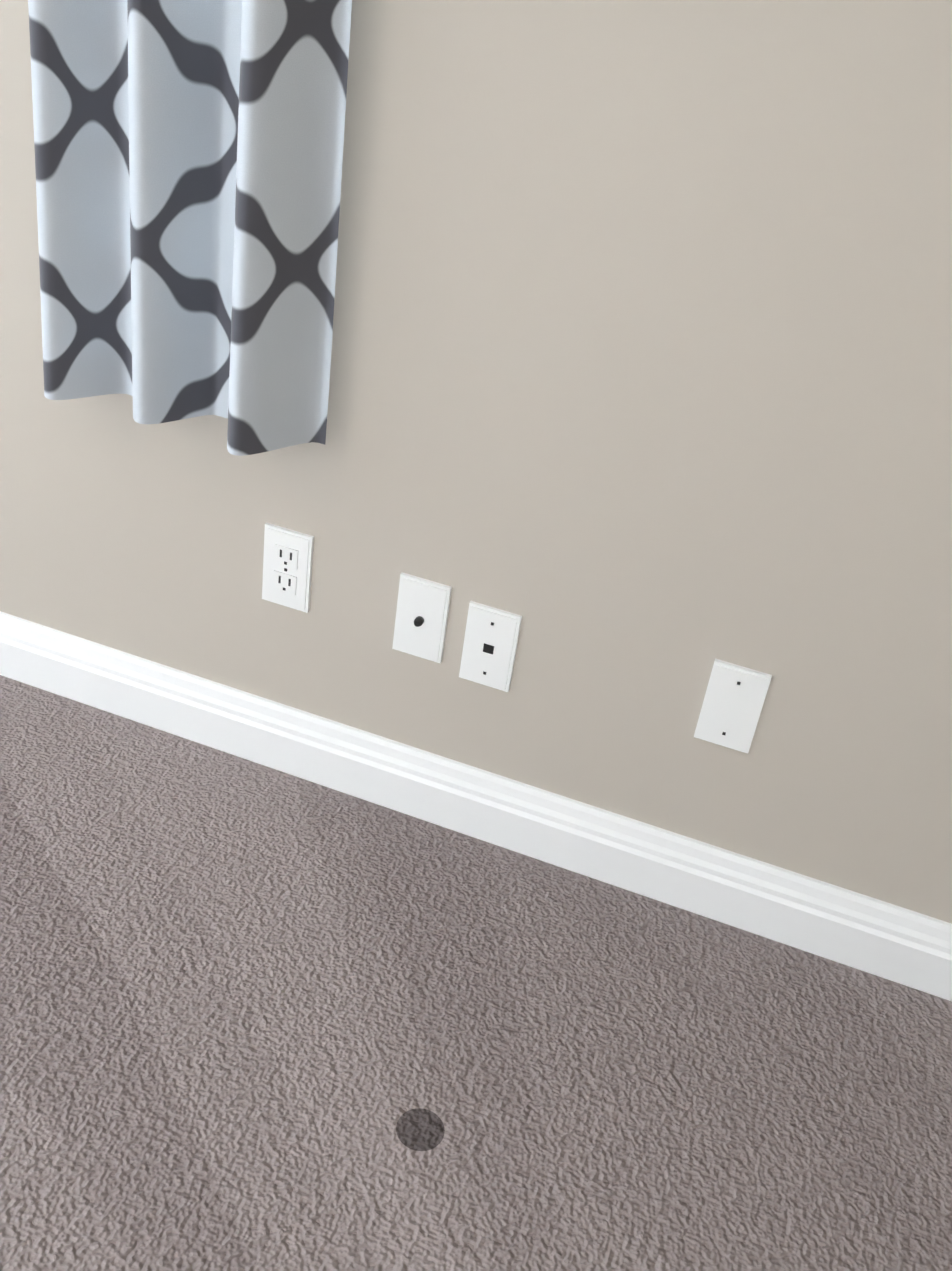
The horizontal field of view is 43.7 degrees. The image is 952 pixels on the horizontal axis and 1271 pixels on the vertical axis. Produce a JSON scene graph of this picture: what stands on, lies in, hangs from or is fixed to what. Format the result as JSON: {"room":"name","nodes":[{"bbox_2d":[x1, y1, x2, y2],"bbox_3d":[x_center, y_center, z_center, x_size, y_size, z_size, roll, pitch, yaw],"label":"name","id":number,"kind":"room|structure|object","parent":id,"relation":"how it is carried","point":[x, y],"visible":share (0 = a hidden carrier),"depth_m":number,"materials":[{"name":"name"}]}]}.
{"room":"bedroom","nodes":[
{"label":"bedroom","id":0,"kind":"room"},
{"bbox_2d":[0,675,951,1270],"bbox_3d":[-1.855,0.787,0.521,4.829,0.120,3.986,17,32,13],"label":"floor","id":1,"kind":"structure","parent":0,"point":[256,1017],"depth_m":1.36,"materials":[{"name":"grey carpet"}]},
{"bbox_2d":[0,0,951,923],"bbox_3d":[-1.042,-1.161,1.439,4.509,2.440,0.160,17,32,13],"label":"wall","id":2,"kind":"structure","parent":0,"point":[640,400],"depth_m":1.37,"materials":[{"name":"paint"}]},
{"bbox_2d":[28,0,351,455],"bbox_3d":[-1.115,-1.214,1.266,2.197,1.620,0.128,17,32,13],"label":"curtain","id":3,"kind":"object","parent":2,"relation":"attached to","point":[188,161],"visible":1,"depth_m":1.32,"materials":[{"name":"fabric"}]},
{"bbox_2d":[262,523,313,612],"bbox_3d":[-0.255,-0.090,1.599,0.070,0.115,0.010,17,32,13],"label":"electrical outlet plate","id":4,"kind":"object","parent":2,"relation":"attached to","point":[287,565],"visible":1,"depth_m":1.59,"materials":[{"name":"white plastic"}]},
{"bbox_2d":[392,572,451,662],"bbox_3d":[-0.074,-0.019,1.557,0.070,0.115,0.020,17,32,13],"label":"wall plate","id":5,"kind":"object","parent":2,"relation":"attached to","point":[422,611],"visible":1,"depth_m":1.55,"materials":[{"name":"white plastic"}]},
{"bbox_2d":[0,611,951,1000],"bbox_3d":[-1.841,0.691,0.463,4.509,0.105,3.666,17,32,13],"label":"baseboard","id":6,"kind":"structure","parent":2,"relation":"attached to","point":[894,943],"depth_m":1.65,"materials":[{"name":"white paint"}]},
{"bbox_2d":[459,601,521,691],"bbox_3d":[0.017,0.016,1.545,0.070,0.115,0.009,17,32,13],"label":"phone jack plate","id":7,"kind":"object","parent":2,"relation":"attached to","point":[490,645],"visible":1,"depth_m":1.54,"materials":[{"name":"white plastic"}]},
{"bbox_2d":[694,659,771,753],"bbox_3d":[0.315,0.088,1.462,0.070,0.115,0.008,17,32,13],"label":"blank wall plate","id":8,"kind":"object","parent":2,"relation":"attached to","point":[732,704],"visible":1,"depth_m":1.46,"materials":[{"name":"white plastic"}]}
]}

